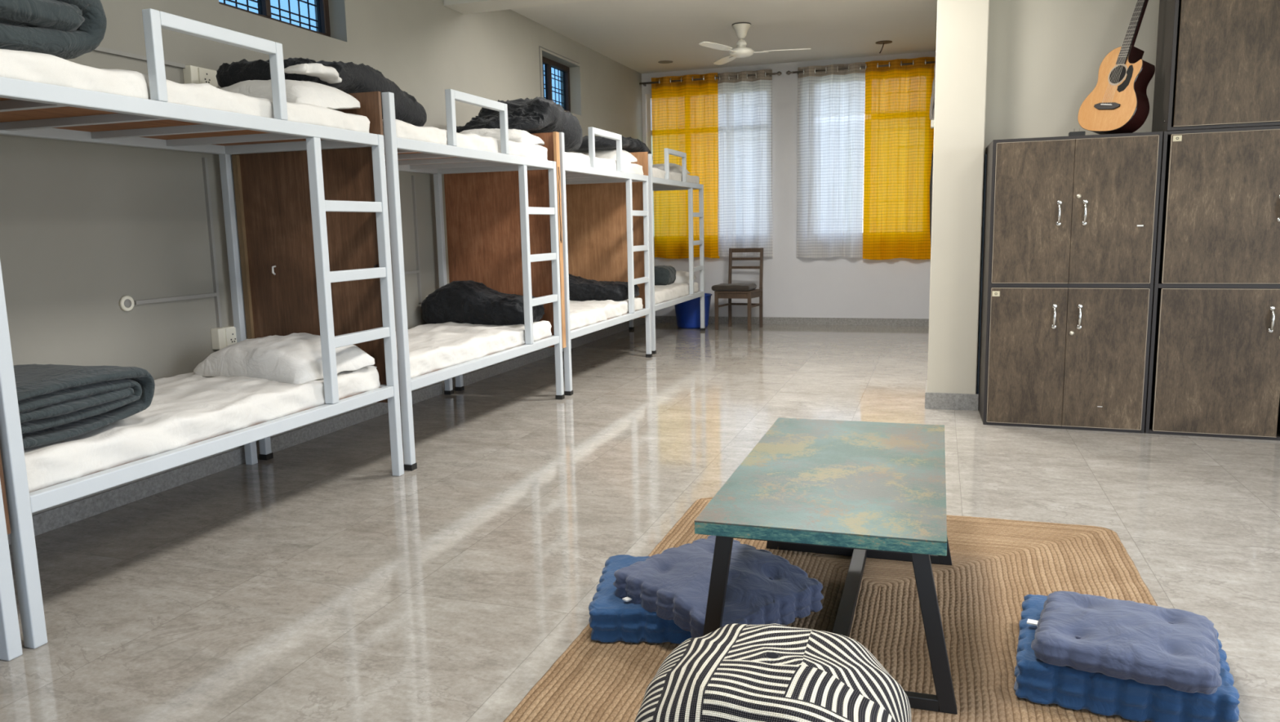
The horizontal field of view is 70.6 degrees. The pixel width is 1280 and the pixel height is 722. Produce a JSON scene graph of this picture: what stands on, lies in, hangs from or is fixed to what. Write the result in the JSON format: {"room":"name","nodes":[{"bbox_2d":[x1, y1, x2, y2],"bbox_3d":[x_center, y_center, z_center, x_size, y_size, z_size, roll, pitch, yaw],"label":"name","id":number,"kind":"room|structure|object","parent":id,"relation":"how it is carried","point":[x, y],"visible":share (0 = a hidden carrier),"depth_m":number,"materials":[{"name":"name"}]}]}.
{"room":"dormitory","nodes":[
{"label":"dormitory","id":0,"kind":"room"},
{"bbox_2d":[0,0,642,515],"bbox_3d":[-2.213,-0.984,4.762,0.220,3.040,14.250,2,9,18],"label":"wall","id":1,"kind":"structure","parent":0,"point":[85,227],"depth_m":4.37,"materials":[{"name":"grey paint"}]},
{"bbox_2d":[119,295,134,311],"bbox_3d":[-2.326,-0.261,4.097,0.016,0.072,0.072,2,9,18],"label":"outlet","id":2,"kind":"object","parent":1,"relation":"attached to","point":[126,303],"visible":1,"depth_m":4.09,"materials":[{"name":"beige plastic"}]},
{"bbox_2d":[93,46,185,68],"bbox_3d":[-2.473,-1.297,3.559,0.018,0.018,1.720,2,9,18],"label":"conduit","id":3,"kind":"object","parent":1,"relation":"attached to","point":[99,49],"visible":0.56,"depth_m":4.07,"materials":[{"name":"white plastic"}]},
{"bbox_2d":[133,292,217,304],"bbox_3d":[-2.237,-0.302,4.364,0.018,0.018,0.490,2,9,18],"label":"conduit","id":4,"kind":"object","parent":1,"relation":"attached to","point":[214,294],"visible":1,"depth_m":4.34,"materials":[{"name":"grey plastic"}]},
{"bbox_2d":[182,65,217,88],"bbox_3d":[-2.159,-1.393,4.443,0.059,0.090,0.165,2,9,18],"label":"wall socket","id":5,"kind":"object","parent":1,"relation":"attached to","point":[192,74],"visible":0.7,"depth_m":4.40,"materials":[{"name":"beige plastic"}]},
{"bbox_2d":[201,157,222,327],"bbox_3d":[-2.163,-0.592,4.566,0.018,0.850,0.018,2,9,18],"label":"conduit","id":6,"kind":"object","parent":1,"relation":"attached to","point":[204,160],"visible":1,"depth_m":4.56,"materials":[{"name":"grey plastic"}]},
{"bbox_2d":[210,325,236,349],"bbox_3d":[-2.126,-0.121,4.651,0.059,0.107,0.155,2,9,18],"label":"wall socket","id":7,"kind":"object","parent":1,"relation":"attached to","point":[222,337],"visible":0.69,"depth_m":4.60,"materials":[{"name":"beige plastic"}]},
{"bbox_2d":[218,0,330,37],"bbox_3d":[-2.113,-2.137,5.084,0.120,0.498,1.055,2,9,18],"label":"window","id":8,"kind":"structure","parent":1,"relation":"in","point":[313,15],"depth_m":5.31,"materials":[{"name":"blue glass"}]},
{"bbox_2d":[7,317,645,544],"bbox_3d":[-2.103,0.495,4.849,0.012,0.085,14.050,2,9,18],"label":"baseboard","id":9,"kind":"structure","parent":1,"relation":"attached to","point":[43,522],"depth_m":4.74,"materials":[{"name":"grey stone"}]},
{"bbox_2d":[391,270,418,275],"bbox_3d":[-1.645,-0.595,6.146,0.018,0.018,0.490,2,9,18],"label":"conduit","id":10,"kind":"object","parent":1,"relation":"attached to","point":[412,271],"visible":0.36,"depth_m":6.28,"materials":[{"name":"grey plastic"}]},
{"bbox_2d":[411,175,422,302],"bbox_3d":[-1.570,-0.852,6.353,0.018,0.885,0.018,2,9,18],"label":"conduit","id":11,"kind":"object","parent":1,"relation":"attached to","point":[413,180],"visible":0.93,"depth_m":6.34,"materials":[{"name":"grey plastic"}]},
{"bbox_2d":[542,56,570,112],"bbox_3d":[-0.885,-2.674,8.787,0.120,0.485,0.930,2,9,18],"label":"window","id":12,"kind":"structure","parent":1,"relation":"in","point":[556,76],"depth_m":8.95,"materials":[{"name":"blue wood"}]},
{"bbox_2d":[538,46,579,97],"bbox_3d":[-0.752,-2.316,8.748,0.006,1.242,0.965,2,9,18],"label":"trim","id":13,"kind":"structure","parent":1,"relation":"attached to","point":[539,46],"depth_m":8.26,"materials":[{"name":"grey paint"}]},
{"bbox_2d":[0,322,1279,721],"bbox_3d":[1.060,0.679,3.854,7.150,0.120,14.500,2,9,18],"label":"floor","id":14,"kind":"structure","parent":0,"point":[313,580],"depth_m":3.67,"materials":[{"name":"stone"}]},
{"bbox_2d":[0,450,22,660],"bbox_3d":[-2.574,0.023,1.736,0.940,1.954,1.988,2,9,18],"label":"bunk bed","id":15,"kind":"object","parent":14,"relation":"on","point":[11,646],"visible":1,"depth_m":2.60,"materials":[{"name":"grey metal"}]},
{"bbox_2d":[0,8,404,648],"bbox_3d":[-1.950,-0.270,3.617,0.940,1.954,1.995,2,9,18],"label":"bunk bed","id":16,"kind":"object","parent":14,"relation":"on","point":[305,205],"visible":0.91,"depth_m":4.06,"materials":[{"name":"grey metal"}]},
{"bbox_2d":[0,48,369,133],"bbox_3d":[-1.948,-0.989,3.488,0.877,0.115,1.856,2,9,18],"label":"mattress","id":17,"kind":"object","parent":16,"relation":"on","point":[46,68],"visible":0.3,"depth_m":3.02,"materials":[{"name":"white fabric"}]},
{"bbox_2d":[0,0,106,59],"bbox_3d":[-2.147,-1.054,2.717,0.635,0.290,0.812,2,9,18],"label":"duvet","id":18,"kind":"object","parent":17,"relation":"on","point":[65,29],"visible":0.96,"depth_m":2.81,"materials":[{"name":"fabric"}]},
{"bbox_2d":[219,80,359,110],"bbox_3d":[-1.684,-1.210,4.172,0.647,0.180,0.438,2,9,21],"label":"pillow","id":19,"kind":"object","parent":17,"relation":"on","point":[316,94],"visible":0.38,"depth_m":4.02,"materials":[{"name":"white fabric"}]},
{"bbox_2d":[23,365,380,492],"bbox_3d":[-1.938,0.192,3.668,0.845,0.126,1.855,2,9,18],"label":"mattress","id":20,"kind":"object","parent":16,"relation":"on","point":[185,409],"visible":0.54,"depth_m":3.38,"materials":[{"name":"white fabric"}]},
{"bbox_2d":[13,364,155,448],"bbox_3d":[-2.065,0.144,2.997,0.560,0.212,0.650,2,9,18],"label":"duvet","id":21,"kind":"object","parent":20,"relation":"on","point":[56,402],"visible":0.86,"depth_m":2.95,"materials":[{"name":"fabric"}]},
{"bbox_2d":[193,332,374,383],"bbox_3d":[-1.683,-0.036,4.272,0.719,0.185,0.481,3,10,27],"label":"pillow","id":22,"kind":"object","parent":20,"relation":"on","point":[293,357],"visible":0.83,"depth_m":4.12,"materials":[{"name":"white fabric"}]},
{"bbox_2d":[258,88,565,471],"bbox_3d":[-1.305,-0.571,5.551,0.951,1.954,2.053,2,9,18],"label":"bunk bed","id":23,"kind":"object","parent":14,"relation":"on","point":[504,210],"visible":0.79,"depth_m":6.28,"materials":[{"name":"grey metal"}]},
{"bbox_2d":[382,119,547,159],"bbox_3d":[-1.311,-1.287,5.406,0.876,0.113,1.869,2,9,18],"label":"mattress","id":24,"kind":"object","parent":23,"relation":"on","point":[404,130],"visible":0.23,"depth_m":5.15,"materials":[{"name":"white fabric"}]},
{"bbox_2d":[215,57,426,126],"bbox_3d":[-1.622,-1.395,4.762,0.575,0.329,1.160,2,9,18],"label":"duvet","id":25,"kind":"object","parent":24,"relation":"on","point":[356,78],"visible":0.41,"depth_m":4.47,"materials":[{"name":"black fabric"}]},
{"bbox_2d":[284,62,342,84],"bbox_3d":[-1.508,-1.337,4.180,0.138,0.068,0.303,2,9,18],"label":"pillow","id":26,"kind":"object","parent":25,"relation":"in","point":[330,75],"visible":0.99,"depth_m":4.14,"materials":[{"name":"white fabric"}]},
{"bbox_2d":[459,128,544,145],"bbox_3d":[-1.000,-1.493,6.077,0.613,0.151,0.452,1,9,12],"label":"pillow","id":27,"kind":"object","parent":24,"relation":"on","point":[514,135],"visible":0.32,"depth_m":5.97,"materials":[{"name":"white fabric"}]},
{"bbox_2d":[395,320,551,380],"bbox_3d":[-1.299,-0.108,5.584,0.850,0.128,1.872,2,9,18],"label":"mattress","id":28,"kind":"object","parent":23,"relation":"on","point":[433,347],"visible":0.54,"depth_m":5.46,"materials":[{"name":"white fabric"}]},
{"bbox_2d":[421,280,544,324],"bbox_3d":[-1.102,-0.419,6.331,0.872,0.295,0.407,2,9,20],"label":"duvet","id":29,"kind":"object","parent":28,"relation":"on","point":[470,301],"visible":0.89,"depth_m":6.19,"materials":[{"name":"black fabric"}]},
{"bbox_2d":[454,127,652,395],"bbox_3d":[-0.655,-0.877,7.519,0.946,1.954,2.043,2,9,18],"label":"bunk bed","id":30,"kind":"object","parent":14,"relation":"on","point":[606,228],"visible":0.56,"depth_m":8.33,"materials":[{"name":"grey metal"}]},
{"bbox_2d":[564,151,643,174],"bbox_3d":[-0.661,-1.592,7.375,0.871,0.112,1.867,2,9,18],"label":"mattress","id":31,"kind":"object","parent":30,"relation":"on","point":[575,158],"visible":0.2,"depth_m":7.21,"materials":[{"name":"white fabric"}]},
{"bbox_2d":[456,97,582,152],"bbox_3d":[-0.850,-1.710,6.548,0.632,0.378,0.962,2,9,18],"label":"duvet","id":32,"kind":"object","parent":31,"relation":"on","point":[538,114],"visible":0.56,"depth_m":6.36,"materials":[{"name":"black fabric"}]},
{"bbox_2d":[573,148,637,162],"bbox_3d":[-0.367,-1.811,8.045,0.607,0.168,0.408,2,9,18],"label":"pillow","id":33,"kind":"object","parent":31,"relation":"on","point":[628,157],"visible":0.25,"depth_m":7.88,"materials":[{"name":"white fabric"}]},
{"bbox_2d":[569,297,643,330],"bbox_3d":[-0.648,-0.414,7.555,0.845,0.129,1.866,2,9,18],"label":"mattress","id":34,"kind":"object","parent":30,"relation":"on","point":[582,313],"visible":0.41,"depth_m":7.41,"materials":[{"name":"white fabric"}]},
{"bbox_2d":[568,273,639,301],"bbox_3d":[-0.471,-0.682,8.210,0.910,0.238,0.483,2,9,18],"label":"duvet","id":35,"kind":"object","parent":34,"relation":"on","point":[580,288],"visible":0.68,"depth_m":8.00,"materials":[{"name":"black fabric"}]},
{"bbox_2d":[570,148,705,354],"bbox_3d":[-0.007,-1.188,9.518,0.916,1.954,1.971,2,9,18],"label":"bunk bed","id":36,"kind":"object","parent":14,"relation":"on","point":[655,184],"visible":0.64,"depth_m":9.60,"materials":[{"name":"grey metal"}]},
{"bbox_2d":[652,167,699,183],"bbox_3d":[-0.004,-1.908,9.401,0.841,0.114,1.852,2,9,18],"label":"mattress","id":37,"kind":"object","parent":36,"relation":"on","point":[657,173],"visible":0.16,"depth_m":9.28,"materials":[{"name":"white fabric"}]},
{"bbox_2d":[574,135,651,154],"bbox_3d":[-0.326,-1.933,8.305,0.630,0.259,1.071,2,9,18],"label":"duvet","id":38,"kind":"object","parent":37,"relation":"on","point":[629,144],"visible":0.31,"depth_m":7.89,"materials":[{"name":"black fabric"}]},
{"bbox_2d":[652,163,689,173],"bbox_3d":[0.214,-2.099,9.957,0.612,0.158,0.493,1,9,12],"label":"pillow","id":39,"kind":"object","parent":37,"relation":"on","point":[673,167],"visible":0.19,"depth_m":9.77,"materials":[{"name":"white fabric"}]},
{"bbox_2d":[654,281,698,304],"bbox_3d":[0.010,-0.728,9.581,0.816,0.126,1.849,2,9,18],"label":"mattress","id":40,"kind":"object","parent":36,"relation":"on","point":[663,293],"visible":0.25,"depth_m":9.44,"materials":[{"name":"white fabric"}]},
{"bbox_2d":[653,265,675,285],"bbox_3d":[0.130,-0.953,10.055,0.515,0.206,0.433,2,9,18],"label":"duvet","id":41,"kind":"object","parent":40,"relation":"on","point":[664,274],"visible":0.44,"depth_m":9.84,"materials":[{"name":"fabric"}]},
{"bbox_2d":[674,270,696,283],"bbox_3d":[0.382,-0.949,10.275,0.484,0.154,0.281,1,9,12],"label":"pillow","id":42,"kind":"object","parent":40,"relation":"on","point":[682,277],"visible":0.24,"depth_m":10.15,"materials":[{"name":"white fabric"}]},
{"bbox_2d":[674,293,711,328],"bbox_3d":[0.624,-0.596,10.755,0.474,0.394,0.474,2,9,18],"label":"bucket","id":43,"kind":"object","parent":14,"relation":"on","point":[687,313],"visible":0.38,"depth_m":10.59,"materials":[{"name":"plastic"}]},
{"bbox_2d":[714,247,763,330],"bbox_3d":[1.159,-0.841,10.512,0.466,0.927,0.456,3,9,24],"label":"wooden chair","id":44,"kind":"object","parent":14,"relation":"on","point":[729,295],"visible":0.91,"depth_m":10.54,"materials":[{"name":"brown wood"}]},
{"bbox_2d":[711,283,756,290],"bbox_3d":[1.092,-0.855,10.475,0.450,0.073,0.383,2,9,22],"label":"seat cushion","id":45,"kind":"object","parent":44,"relation":"on","point":[722,286],"visible":1,"depth_m":10.33,"materials":[{"name":"fabric"}]},
{"bbox_2d":[502,497,1157,721],"bbox_3d":[0.643,0.818,2.534,1.662,0.011,2.626,2,9,18],"label":"jute rug","id":46,"kind":"object","parent":14,"relation":"on","point":[997,562],"visible":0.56,"depth_m":2.75,"materials":[{"name":"beige wicker"}]},
{"bbox_2d":[588,554,692,643],"bbox_3d":[0.095,0.727,2.808,0.464,0.117,0.464,0,8,5],"label":"floor cushion","id":47,"kind":"object","parent":46,"relation":"on","point":[612,618],"visible":0.34,"depth_m":2.60,"materials":[{"name":"blue fabric"}]},
{"bbox_2d":[613,534,823,637],"bbox_3d":[0.226,0.674,2.686,0.475,0.147,0.460,-8,11,-40],"label":"floor cushion","id":48,"kind":"object","parent":47,"relation":"on","point":[763,587],"visible":0.85,"depth_m":2.61,"materials":[{"name":"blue fabric"}]},
{"bbox_2d":[634,622,911,721],"bbox_3d":[0.269,0.752,1.858,0.562,0.334,0.553,2,9,21],"label":"pouf","id":49,"kind":"object","parent":46,"relation":"on","point":[733,672],"visible":1,"depth_m":1.76,"materials":[{"name":"fabric"}]},
{"bbox_2d":[694,417,957,713],"bbox_3d":[0.655,0.541,2.862,0.652,0.439,1.293,2,9,18],"label":"coffee table","id":50,"kind":"object","parent":46,"relation":"on","point":[860,491],"visible":0.75,"depth_m":2.51,"materials":[{"name":"teal paint"}]},
{"bbox_2d":[1013,593,1239,721],"bbox_3d":[1.250,0.768,2.361,0.488,0.118,0.488,3,9,25],"label":"floor cushion","id":51,"kind":"object","parent":46,"relation":"on","point":[1037,681],"visible":0.42,"depth_m":2.17,"materials":[{"name":"blue fabric"}]},
{"bbox_2d":[1026,590,1222,693],"bbox_3d":[1.213,0.693,2.292,0.436,0.081,0.391,4,10,30],"label":"floor cushion","id":52,"kind":"object","parent":51,"relation":"on","point":[1177,649],"visible":1,"depth_m":2.20,"materials":[{"name":"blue fabric"}]},
{"bbox_2d":[977,131,1163,432],"bbox_3d":[2.489,-0.464,5.347,0.885,1.643,0.658,2,9,21],"label":"tall cabinet","id":53,"kind":"object","parent":14,"relation":"on","point":[1071,222],"visible":1,"depth_m":5.07,"materials":[{"name":"brown laminate"}]},
{"bbox_2d":[1068,128,1085,136],"bbox_3d":[2.441,-1.273,5.047,0.080,0.047,0.050,2,9,18],"label":"plug adapter","id":54,"kind":"object","parent":53,"relation":"on","point":[1073,133],"visible":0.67,"depth_m":5.03,"materials":[{"name":"black plastic"}]},
{"bbox_2d":[1077,0,1155,134],"bbox_3d":[2.706,-1.767,5.037,0.309,1.011,0.381,-5,9,-24],"label":"acoustic guitar","id":55,"kind":"object","parent":53,"relation":"on","point":[1118,103],"visible":1,"depth_m":4.98,"materials":[{"name":"brown wood"}]},
{"bbox_2d":[1144,125,1279,439],"bbox_3d":[3.474,-0.422,4.920,1.252,1.643,0.558,2,9,21],"label":"tall cabinet","id":56,"kind":"object","parent":14,"relation":"on","point":[1214,370],"visible":0.9,"depth_m":4.81,"materials":[{"name":"brown laminate"}]},
{"bbox_2d":[1151,0,1279,132],"bbox_3d":[3.456,-1.711,4.743,1.244,0.955,0.524,2,9,21],"label":"wall cabinet","id":57,"kind":"object","parent":56,"relation":"on","point":[1218,61],"visible":0.82,"depth_m":4.67,"materials":[{"name":"brown laminate"}]},
{"bbox_2d":[511,0,937,73],"bbox_3d":[0.993,-2.461,3.388,7.150,0.150,14.500,2,9,18],"label":"ceiling","id":58,"kind":"structure","parent":0,"point":[637,35],"depth_m":8.57,"materials":[{"name":"paint"}]},
{"bbox_2d":[443,0,596,14],"bbox_3d":[0.312,-2.682,6.192,3.600,0.208,0.295,2,9,18],"label":"ceiling beam","id":59,"kind":"structure","parent":58,"relation":"attached to","point":[463,6],"depth_m":6.62,"materials":[{"name":"paint"}]},
{"bbox_2d":[657,60,672,63],"bbox_3d":[0.290,-3.385,10.241,0.170,0.006,0.170,2,9,18],"label":"cover plate","id":60,"kind":"object","parent":58,"relation":"attached to","point":[663,61],"visible":1,"depth_m":10.23,"materials":[{"name":"grey paint"}]},
{"bbox_2d":[698,22,810,65],"bbox_3d":[1.052,-2.976,8.356,1.017,0.292,1.135,2,9,18],"label":"ceiling fan","id":61,"kind":"object","parent":58,"relation":"hanging from","point":[741,28],"visible":1,"depth_m":8.36,"materials":[{"name":"white metal"}]},
{"bbox_2d":[875,40,892,53],"bbox_3d":[2.534,-3.252,9.389,0.170,0.113,0.170,2,9,18],"label":"ceiling hook","id":62,"kind":"object","parent":58,"relation":"attached to","point":[881,42],"visible":1,"depth_m":9.37,"materials":[{"name":"brown metal"}]},
{"bbox_2d":[641,51,935,318],"bbox_3d":[1.862,-1.958,10.740,3.750,3.040,0.200,2,9,18],"label":"wall","id":63,"kind":"structure","parent":0,"point":[793,286],"depth_m":10.66,"materials":[{"name":"white paint"}]},
{"bbox_2d":[646,94,654,239],"bbox_3d":[0.842,-2.378,11.021,1.525,1.770,0.095,2,9,18],"label":"window","id":64,"kind":"structure","parent":63,"relation":"in","point":[648,96],"depth_m":11.14,"materials":[{"name":"grey"}]},
{"bbox_2d":[639,71,781,86],"bbox_3d":[0.823,-3.339,10.706,1.722,0.048,0.108,2,9,18],"label":"curtain rod","id":65,"kind":"object","parent":63,"relation":"attached to","point":[778,73],"visible":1,"depth_m":10.70,"materials":[{"name":"grey metal"}]},
{"bbox_2d":[651,72,719,258],"bbox_3d":[0.544,-2.329,10.922,0.824,2.176,0.103,2,9,18],"label":"curtain","id":66,"kind":"object","parent":65,"relation":"hanging from","point":[685,113],"visible":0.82,"depth_m":10.89,"materials":[{"name":"yellow fabric"}]},
{"bbox_2d":[717,69,773,257],"bbox_3d":[1.236,-2.313,10.694,0.670,2.161,0.098,2,9,18],"label":"curtain","id":67,"kind":"object","parent":65,"relation":"hanging from","point":[744,203],"visible":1,"depth_m":10.69,"materials":[{"name":"white fabric"}]},
{"bbox_2d":[655,315,928,325],"bbox_3d":[1.747,-0.485,10.894,3.488,0.085,0.012,2,9,18],"label":"baseboard","id":68,"kind":"structure","parent":63,"relation":"attached to","point":[754,320],"depth_m":10.76,"materials":[{"name":"grey stone"}]},
{"bbox_2d":[786,61,934,75],"bbox_3d":[2.505,-3.293,10.155,1.714,0.048,0.108,2,9,18],"label":"curtain rod","id":69,"kind":"object","parent":63,"relation":"attached to","point":[788,73],"visible":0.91,"depth_m":10.17,"materials":[{"name":"grey metal"}]},
{"bbox_2d":[796,62,865,257],"bbox_3d":[2.182,-2.277,10.387,0.761,2.181,0.099,2,9,18],"label":"curtain","id":70,"kind":"object","parent":69,"relation":"hanging from","point":[831,101],"visible":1,"depth_m":10.38,"materials":[{"name":"white fabric"}]},
{"bbox_2d":[862,57,934,259],"bbox_3d":[2.906,-2.248,10.151,0.760,2.211,0.098,2,9,18],"label":"curtain","id":71,"kind":"object","parent":69,"relation":"hanging from","point":[899,135],"visible":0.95,"depth_m":10.15,"materials":[{"name":"yellow fabric"}]},
{"bbox_2d":[927,0,989,393],"bbox_3d":[2.038,-1.228,5.800,0.296,3.040,0.480,2,9,18],"label":"wall pillar","id":72,"kind":"structure","parent":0,"point":[962,25],"depth_m":5.60,"materials":[{"name":"beige paint"}]},
{"bbox_2d":[924,379,978,410],"bbox_3d":[2.068,0.224,6.008,0.323,0.105,0.494,2,9,18],"label":"baseboard","id":73,"kind":"structure","parent":72,"relation":"attached to","point":[948,401],"depth_m":5.78,"materials":[{"name":"grey stone"}]},
{"bbox_2d":[976,0,1159,394],"bbox_3d":[3.619,-1.203,5.402,2.950,3.040,0.250,2,9,18],"label":"wall","id":74,"kind":"structure","parent":0,"point":[1045,57],"depth_m":5.55,"materials":[{"name":"beige paint"}]},
{"bbox_3d":[2.815,-1.580,8.059,0.250,3.040,4.350,2,9,18],"label":"wall","id":75,"kind":"structure","parent":0,"visible":0},
{"bbox_2d":[929,146,933,242],"bbox_3d":[2.723,-1.562,8.332,0.099,1.207,0.052,2,9,18],"label":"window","id":76,"kind":"structure","parent":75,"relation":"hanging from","point":[931,168],"depth_m":8.33,"materials":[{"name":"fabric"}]},
{"bbox_2d":[930,120,933,128],"bbox_3d":[2.817,-2.249,8.578,0.105,0.070,0.120,2,9,18],"label":"switch box","id":77,"kind":"object","parent":75,"relation":"attached to","point":[931,121],"visible":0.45,"depth_m":8.54,"materials":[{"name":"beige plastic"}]},
{"bbox_2d":[929,51,936,119],"bbox_3d":[2.802,-2.606,8.565,0.097,0.622,0.068,2,9,18],"label":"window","id":78,"kind":"structure","parent":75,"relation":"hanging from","point":[932,98],"depth_m":8.57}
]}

